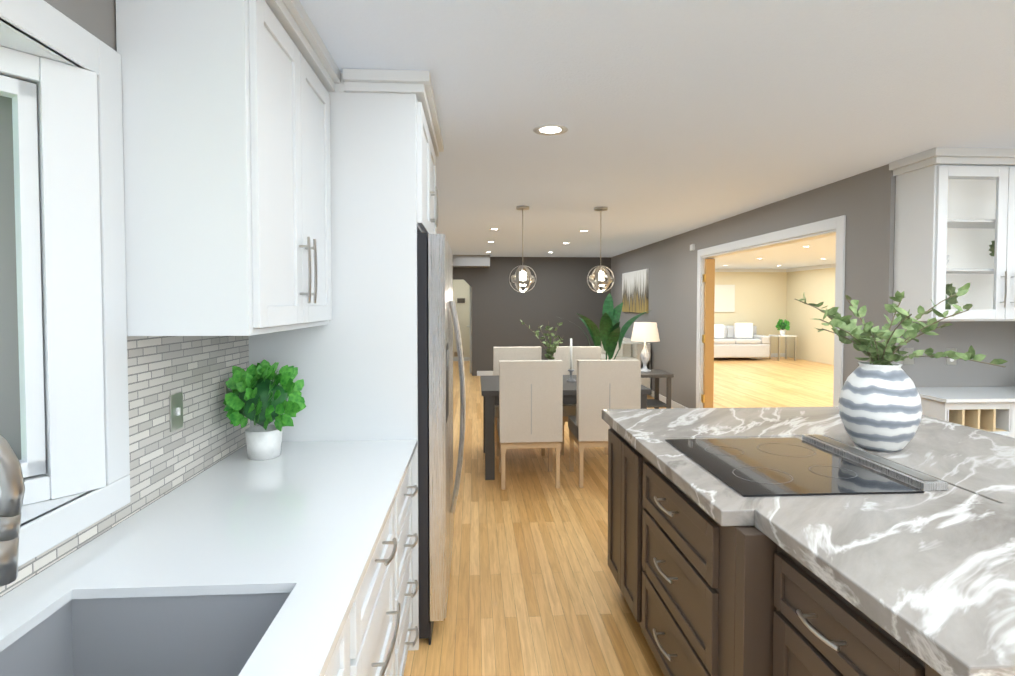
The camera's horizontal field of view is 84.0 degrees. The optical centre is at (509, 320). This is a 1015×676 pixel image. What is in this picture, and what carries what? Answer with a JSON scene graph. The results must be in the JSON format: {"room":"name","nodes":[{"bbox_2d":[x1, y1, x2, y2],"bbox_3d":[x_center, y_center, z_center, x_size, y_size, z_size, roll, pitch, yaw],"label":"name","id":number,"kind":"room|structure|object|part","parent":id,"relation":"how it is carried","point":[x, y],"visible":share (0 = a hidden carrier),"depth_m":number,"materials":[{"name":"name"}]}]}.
{"room":"kitchen","nodes":[
{"label":"kitchen","id":0,"kind":"room"},
{"bbox_2d":[0,0,243,596],"bbox_3d":[-1.627,0.082,6.091,0.642,2.440,17.400,0,2,-4],"label":"wall","id":1,"kind":"structure","parent":0,"point":[96,18],"depth_m":1.39,"materials":[{"name":"grey paint"}]},
{"bbox_2d":[0,0,129,566],"bbox_3d":[-1.242,-0.068,0.294,0.612,1.187,2.375,0,2,-4],"label":"window frames","id":2,"kind":"structure","parent":1,"relation":"in","point":[57,204],"depth_m":1.33,"materials":[{"name":"white wood"}]},
{"bbox_2d":[0,336,249,595],"bbox_3d":[-0.954,0.326,0.236,0.008,0.490,4.220,0,2,-4],"label":"backsplash","id":3,"kind":"structure","parent":1,"relation":"attached to","point":[196,371],"depth_m":1.73,"materials":[{"name":"tile"}]},
{"bbox_2d":[169,392,182,431],"bbox_3d":[-1.036,0.284,1.764,0.014,0.114,0.072,0,2,-4],"label":"light switch","id":4,"kind":"object","parent":3,"relation":"attached to","point":[176,409],"visible":1,"depth_m":1.76,"materials":[{"name":"grey"}]},
{"bbox_2d":[224,377,232,406],"bbox_3d":[-1.062,0.273,2.143,0.008,0.114,0.072,0,2,-4],"label":"electrical outlet","id":5,"kind":"object","parent":3,"relation":"attached to","point":[227,390],"visible":0.27,"depth_m":2.11,"materials":[{"name":"grey"}]},
{"bbox_2d":[116,0,340,335],"bbox_3d":[-0.861,-0.489,1.891,0.390,1.039,0.876,0,2,-4],"label":"upper cabinet","id":6,"kind":"object","parent":1,"relation":"attached to","point":[226,150],"visible":0.98,"depth_m":1.51,"materials":[{"name":"white wood"}]},
{"bbox_2d":[453,280,469,356],"bbox_3d":[-1.384,-0.176,14.593,0.870,2.440,0.150,0,2,-4],"label":"wall","id":7,"kind":"structure","parent":0,"point":[461,288],"depth_m":14.52,"materials":[{"name":"beige paint"}]},
{"bbox_2d":[457,298,464,302],"bbox_3d":[-1.234,-0.514,14.502,0.200,0.120,0.029,0,2,-4],"label":"switch box","id":8,"kind":"object","parent":7,"relation":"attached to","point":[460,300],"visible":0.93,"depth_m":14.49,"materials":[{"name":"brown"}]},
{"bbox_2d":[453,357,469,360],"bbox_3d":[-1.389,0.996,14.546,0.890,0.100,0.015,0,2,-4],"label":"baseboard","id":9,"kind":"structure","parent":7,"relation":"attached to","point":[454,358],"depth_m":14.55,"materials":[{"name":"white wood"}]},
{"bbox_2d":[467,286,471,372],"bbox_3d":[-0.865,0.108,12.303,0.100,1.990,0.800,0,2,-4],"label":"hall door","id":10,"kind":"structure","parent":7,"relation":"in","point":[470,326],"depth_m":11.91,"materials":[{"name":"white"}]},
{"bbox_2d":[453,257,610,375],"bbox_3d":[0.227,-0.088,11.688,3.770,2.440,0.150,0,2,-4],"label":"wall","id":11,"kind":"structure","parent":0,"point":[502,307],"depth_m":11.62,"materials":[{"name":"grey paint"}]},
{"bbox_2d":[477,371,492,375],"bbox_3d":[0.716,1.083,11.670,2.760,0.100,0.017,0,2,-4],"label":"baseboard","id":12,"kind":"structure","parent":11,"relation":"attached to","point":[479,373],"depth_m":11.59,"materials":[{"name":"white wood"}]},
{"bbox_2d":[403,357,833,675],"bbox_3d":[3.404,1.313,6.739,10.100,0.060,18.000,0,2,-4],"label":"floor","id":13,"kind":"structure","parent":0,"point":[534,589],"depth_m":3.29,"materials":[{"name":"brown wood"}]},
{"bbox_2d":[324,578,363,675],"bbox_3d":[-0.646,1.023,0.763,0.675,0.884,0.925,0,2,-4],"label":"base cabinet","id":14,"kind":"object","parent":13,"relation":"on","point":[347,659],"depth_m":1.25,"materials":[{"name":"white wood"}]},
{"bbox_2d":[249,68,443,650],"bbox_3d":[-0.736,0.182,2.854,0.755,2.439,1.075,0,2,-4],"label":"surround","id":15,"kind":"object","parent":13,"relation":"on","point":[355,360],"visible":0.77,"depth_m":2.36,"materials":[{"name":"white wood"}]},
{"bbox_2d":[364,489,403,675],"bbox_3d":[-0.693,0.999,1.536,0.675,0.884,0.697,0,2,-4],"label":"base cabinet","id":16,"kind":"object","parent":13,"relation":"on","point":[375,635],"depth_m":1.66,"materials":[{"name":"white wood"}]},
{"bbox_2d":[400,459,415,669],"bbox_3d":[-0.729,0.981,2.114,0.675,0.884,0.535,0,2,-4],"label":"base cabinet","id":17,"kind":"object","parent":13,"relation":"on","point":[406,546],"depth_m":2.19,"materials":[{"name":"white wood"}]},
{"bbox_2d":[0,440,416,675],"bbox_3d":[-0.604,0.580,0.265,0.690,0.020,4.218,0,2,-4],"label":"countertop","id":18,"kind":"structure","parent":17,"relation":"on","point":[303,523],"depth_m":1.33,"materials":[{"name":"white stone"}]},
{"bbox_2d":[0,435,24,586],"bbox_3d":[-0.844,0.341,0.909,0.248,0.417,0.235,0,2,-4],"label":"faucet","id":19,"kind":"object","parent":18,"relation":"on","point":[12,486],"visible":1,"depth_m":0.82,"materials":[{"name":"silver metal"}]},
{"bbox_2d":[0,593,289,675],"bbox_3d":[-0.640,0.691,0.818,0.507,0.233,0.742,0,2,-4],"label":"sink","id":20,"kind":"object","parent":18,"relation":"in","point":[209,635],"visible":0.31,"depth_m":1.16,"materials":[{"name":"silver metal"}]},
{"bbox_2d":[223,359,305,459],"bbox_3d":[-0.917,0.329,2.131,0.297,0.367,0.298,0,2,-4],"label":"potted plant","id":21,"kind":"object","parent":18,"relation":"on","point":[257,395],"visible":1,"depth_m":2.07,"materials":[{"name":"green leaf"},{"name":"dark leaf"},{"name":"white ceramic"}]},
{"bbox_2d":[417,232,465,644],"bbox_3d":[-0.649,0.506,2.869,0.858,1.790,0.917,0,2,-4],"label":"fridge","id":22,"kind":"object","parent":13,"relation":"on","point":[437,317],"visible":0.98,"depth_m":2.44,"materials":[{"name":"grey metal"}]},
{"bbox_2d":[493,347,544,455],"bbox_3d":[0.099,0.799,5.729,0.500,1.030,0.522,0,2,-4],"label":"chair","id":23,"kind":"object","parent":13,"relation":"on","point":[516,353],"visible":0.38,"depth_m":5.87,"materials":[{"name":"beige fabric"}]},
{"bbox_2d":[497,360,562,489],"bbox_3d":[0.160,0.829,4.730,0.500,1.030,0.522,0,2,-4],"label":"chair","id":24,"kind":"object","parent":13,"relation":"on","point":[530,403],"visible":1,"depth_m":4.47,"materials":[{"name":"beige fabric"}]},
{"bbox_2d":[480,375,651,479],"bbox_3d":[0.459,0.949,5.244,1.440,0.760,1.000,0,2,-4],"label":"dining table","id":25,"kind":"object","parent":13,"relation":"on","point":[490,389],"visible":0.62,"depth_m":4.75,"materials":[{"name":"grey wood"}]},
{"bbox_2d":[520,320,562,359],"bbox_3d":[0.313,0.280,5.205,0.401,0.577,0.358,0,2,-4],"label":"centerpiece","id":26,"kind":"object","parent":25,"relation":"on","point":[551,350],"visible":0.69,"depth_m":5.21,"materials":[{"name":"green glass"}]},
{"bbox_2d":[567,338,575,381],"bbox_3d":[0.578,0.367,5.253,0.090,0.400,0.090,0,2,-4],"label":"candle","id":27,"kind":"object","parent":25,"relation":"on","point":[570,370],"visible":1,"depth_m":5.24,"materials":[{"name":"grey wax"}]},
{"bbox_2d":[553,346,607,454],"bbox_3d":[0.727,0.798,5.767,0.500,1.030,0.522,0,2,-4],"label":"chair","id":28,"kind":"object","parent":13,"relation":"on","point":[562,353],"visible":0.29,"depth_m":5.91,"materials":[{"name":"beige fabric"}]},
{"bbox_2d":[556,293,650,359],"bbox_3d":[1.460,0.397,8.679,1.553,1.652,1.376,0,2,-4],"label":"floor plant","id":29,"kind":"object","parent":13,"relation":"on","point":[610,335],"visible":0.56,"depth_m":8.44,"materials":[{"name":"green plant"}]},
{"bbox_2d":[568,359,640,487],"bbox_3d":[0.789,0.828,4.768,0.500,1.030,0.522,0,2,-4],"label":"chair","id":30,"kind":"object","parent":13,"relation":"on","point":[608,384],"visible":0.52,"depth_m":4.50,"materials":[{"name":"beige fabric"}]},
{"bbox_2d":[601,337,650,387],"bbox_3d":[1.744,0.756,9.927,0.900,0.860,2.000,0,2,-4],"label":"sofa","id":31,"kind":"object","parent":13,"relation":"on","point":[629,349],"visible":0.15,"depth_m":9.04,"materials":[{"name":"grey fabric"}]},
{"bbox_2d":[641,369,673,408],"bbox_3d":[1.764,0.965,7.329,0.560,0.600,0.560,0,2,-4],"label":"side table","id":32,"kind":"object","parent":13,"relation":"on","point":[656,402],"visible":0.33,"depth_m":7.12,"materials":[{"name":"grey wood"}]},
{"bbox_2d":[631,322,659,371],"bbox_3d":[1.764,0.344,7.310,0.370,0.640,0.370,0,2,-4],"label":"table lamp","id":33,"kind":"object","parent":32,"relation":"on","point":[644,332],"visible":1,"depth_m":7.19,"materials":[{"name":"beige"}]},
{"bbox_2d":[714,323,769,357],"bbox_3d":[5.499,0.506,15.017,2.500,0.890,0.950,0,2,-4],"label":"sofa","id":34,"kind":"object","parent":13,"relation":"on","point":[740,340],"visible":0.44,"depth_m":14.62,"materials":[{"name":"white fabric"}]},
{"bbox_2d":[608,426,940,675],"bbox_3d":[1.304,0.990,1.950,1.557,0.879,2.119,0,2,-4],"label":"kitchen island","id":35,"kind":"object","parent":13,"relation":"on","point":[704,593],"visible":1,"depth_m":1.64,"materials":[{"name":"brown paint"}]},
{"bbox_2d":[602,407,1014,675],"bbox_3d":[1.336,0.523,1.967,1.570,0.050,2.120,0,2,-4],"label":"island countertop","id":36,"kind":"structure","parent":35,"relation":"on","point":[927,577],"depth_m":1.44,"materials":[{"name":"stone"}]},
{"bbox_2d":[665,434,947,496],"bbox_3d":[0.979,0.488,1.989,0.640,0.026,0.670,0,2,-4],"label":"cooktop","id":37,"kind":"object","parent":36,"relation":"in","point":[763,467],"visible":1,"depth_m":1.90,"materials":[{"name":"black glass"}]},
{"bbox_2d":[795,283,1007,451],"bbox_3d":[1.474,0.173,2.131,0.614,0.637,0.700,0,2,-4],"label":"vase","id":38,"kind":"object","parent":36,"relation":"on","point":[880,406],"visible":1,"depth_m":2.10,"materials":[{"name":"ceramic"}]},
{"bbox_2d":[769,335,796,360],"bbox_3d":[7.212,0.710,14.873,0.500,0.650,0.500,0,2,-4],"label":"table","id":39,"kind":"object","parent":13,"relation":"on","point":[795,340],"visible":0.98,"depth_m":14.67,"materials":[{"name":"white wood"}]},
{"bbox_2d":[775,319,789,334],"bbox_3d":[7.207,0.169,14.851,0.363,0.431,0.374,0,2,-4],"label":"potted plant","id":40,"kind":"object","parent":39,"relation":"on","point":[782,324],"visible":1,"depth_m":14.80,"materials":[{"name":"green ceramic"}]},
{"bbox_2d":[920,397,1014,437],"bbox_3d":[3.151,0.934,3.687,1.020,0.883,0.463,0,2,-4],"label":"base cabinet","id":41,"kind":"object","parent":13,"relation":"on","point":[996,417],"visible":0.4,"depth_m":3.42,"materials":[{"name":"white wood"}]},
{"bbox_2d":[916,386,1014,402],"bbox_3d":[3.130,0.476,3.667,1.020,0.020,0.476,0,2,-4],"label":"countertop","id":42,"kind":"structure","parent":41,"relation":"on","point":[975,394],"depth_m":3.55,"materials":[{"name":"white stone"}]},
{"bbox_2d":[299,0,1014,268],"bbox_3d":[3.404,-1.185,6.662,10.100,0.060,18.000,0,2,-4],"label":"ceiling","id":43,"kind":"structure","parent":0,"point":[676,117],"depth_m":2.63,"materials":[{"name":"white paint"}]},
{"bbox_2d":[453,255,489,267],"bbox_3d":[-1.012,-1.186,11.277,1.250,0.220,0.450,0,2,-4],"label":"soffit beam","id":44,"kind":"structure","parent":43,"relation":"attached to","point":[475,261],"depth_m":11.07,"materials":[{"name":"grey paint"}]},
{"bbox_2d":[509,206,536,292],"bbox_3d":[0.135,-0.699,5.574,0.270,0.844,0.242,0,2,-4],"label":"pendant light","id":45,"kind":"object","parent":43,"relation":"hanging from","point":[526,277],"visible":1,"depth_m":5.55,"materials":[{"name":"silver metal"}]},
{"bbox_2d":[533,124,567,135],"bbox_3d":[0.227,-1.044,3.094,0.190,0.004,0.190,0,2,-4],"label":"recessed light","id":46,"kind":"object","parent":43,"relation":"in","point":[550,129],"visible":1,"depth_m":3.08,"materials":[{"name":"white"}]},
{"bbox_2d":[587,207,613,292],"bbox_3d":[0.914,-0.701,5.622,0.270,0.844,0.242,0,2,-4],"label":"pendant light","id":47,"kind":"object","parent":43,"relation":"hanging from","point":[599,275],"visible":1,"depth_m":5.60,"materials":[{"name":"silver metal"}]},
{"bbox_2d":[611,168,875,407],"bbox_3d":[2.420,0.026,7.952,0.150,2.440,7.880,0,2,-4],"label":"wall","id":48,"kind":"structure","parent":0,"point":[670,263],"depth_m":6.97,"materials":[{"name":"grey paint"}]},
{"bbox_2d":[622,269,648,312],"bbox_3d":[2.202,-0.504,9.917,0.038,0.720,1.500,0,2,-4],"label":"canvas art","id":49,"kind":"object","parent":48,"relation":"attached to","point":[635,290],"visible":1,"depth_m":9.78},
{"bbox_2d":[649,391,686,407],"bbox_3d":[2.244,1.150,9.474,0.020,0.100,4.590,0,2,-4],"label":"baseboard","id":50,"kind":"structure","parent":48,"relation":"attached to","point":[662,398],"depth_m":8.07,"materials":[{"name":"white wood"}]},
{"bbox_2d":[690,244,694,250],"bbox_3d":[2.369,-0.944,7.288,0.030,0.080,0.100,0,2,-4],"label":"sensor","id":51,"kind":"object","parent":48,"relation":"attached to","point":[692,247],"visible":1,"depth_m":7.25,"materials":[{"name":"white plastic"}]},
{"bbox_2d":[701,259,714,407],"bbox_3d":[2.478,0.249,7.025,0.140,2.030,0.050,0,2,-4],"label":"french door","id":52,"kind":"structure","parent":48,"relation":"in","point":[708,277],"depth_m":7.00,"materials":[{"name":"brown wood"}]},
{"bbox_2d":[696,215,845,407],"bbox_3d":[2.556,0.233,5.746,0.186,2.160,2.830,0,2,-4],"label":"door frame","id":53,"kind":"structure","parent":48,"relation":"attached to","point":[819,229],"depth_m":5.04,"materials":[{"name":"white wood"}]},
{"bbox_2d":[714,272,785,352],"bbox_3d":[4.792,-0.206,15.573,5.820,2.440,0.150,0,2,-4],"label":"wall","id":54,"kind":"structure","parent":0,"point":[765,302],"depth_m":15.62,"materials":[{"name":"beige paint"}]},
{"bbox_2d":[714,285,734,311],"bbox_3d":[5.417,-0.609,15.503,1.600,0.750,0.038,0,2,-4],"label":"framed picture","id":55,"kind":"object","parent":54,"relation":"attached to","point":[724,298],"visible":0.29,"depth_m":15.52,"materials":[{"name":"white"}]},
{"bbox_2d":[715,269,785,271],"bbox_3d":[4.839,-1.377,15.430,5.580,0.089,0.069,0,2,-4],"label":"crown molding","id":56,"kind":"structure","parent":54,"relation":"attached to","point":[784,270],"depth_m":15.51,"materials":[{"name":"white wood"}]},
{"bbox_2d":[771,353,784,356],"bbox_3d":[4.882,0.966,15.531,5.670,0.100,0.014,0,2,-4],"label":"baseboard","id":57,"kind":"structure","parent":54,"relation":"attached to","point":[772,354],"depth_m":15.68,"materials":[{"name":"white wood"}]},
{"bbox_2d":[786,267,835,364],"bbox_3d":[8.134,-0.037,10.030,0.150,2.440,11.630,0,2,-4],"label":"wall","id":58,"kind":"structure","parent":0,"point":[817,285],"depth_m":14.56,"materials":[{"name":"beige paint"}]},
{"bbox_2d":[786,263,835,271],"bbox_3d":[8.022,-1.212,10.012,0.070,0.089,11.279,0,2,-4],"label":"crown molding","id":59,"kind":"structure","parent":58,"relation":"attached to","point":[827,265],"depth_m":14.38,"materials":[{"name":"white wood"}]},
{"bbox_2d":[873,164,1014,386],"bbox_3d":[4.278,0.145,4.045,3.380,2.440,0.150,0,2,-4],"label":"wall","id":60,"kind":"structure","parent":0,"point":[991,340],"depth_m":3.90,"materials":[{"name":"grey paint"}]},
{"bbox_2d":[903,348,913,364],"bbox_3d":[2.746,0.245,3.872,0.072,0.114,0.014,0,2,-4],"label":"light switch","id":61,"kind":"object","parent":60,"relation":"attached to","point":[908,360],"visible":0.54,"depth_m":3.87,"materials":[{"name":"grey plastic"}]},
{"bbox_2d":[946,348,956,364],"bbox_3d":[3.055,0.249,3.893,0.072,0.114,0.008,0,2,-4],"label":"electrical outlet","id":62,"kind":"object","parent":60,"relation":"attached to","point":[949,361],"visible":0.56,"depth_m":3.89,"materials":[{"name":"grey plastic"}]},
{"bbox_2d":[893,155,1014,320],"bbox_3d":[3.143,-0.508,3.703,1.014,1.015,0.347,0,2,-4],"label":"upper cabinet","id":63,"kind":"object","parent":60,"relation":"attached to","point":[954,220],"depth_m":3.59,"materials":[{"name":"white painted wood"},{"name":"clear glass"}]},
{"bbox_3d":[3.116,-0.483,3.539,0.802,0.835,0.004,0,2,-4],"label":"glass","id":64,"kind":"part","parent":63,"relation":"part of","materials":[{"name":"clear glass"}]}
]}

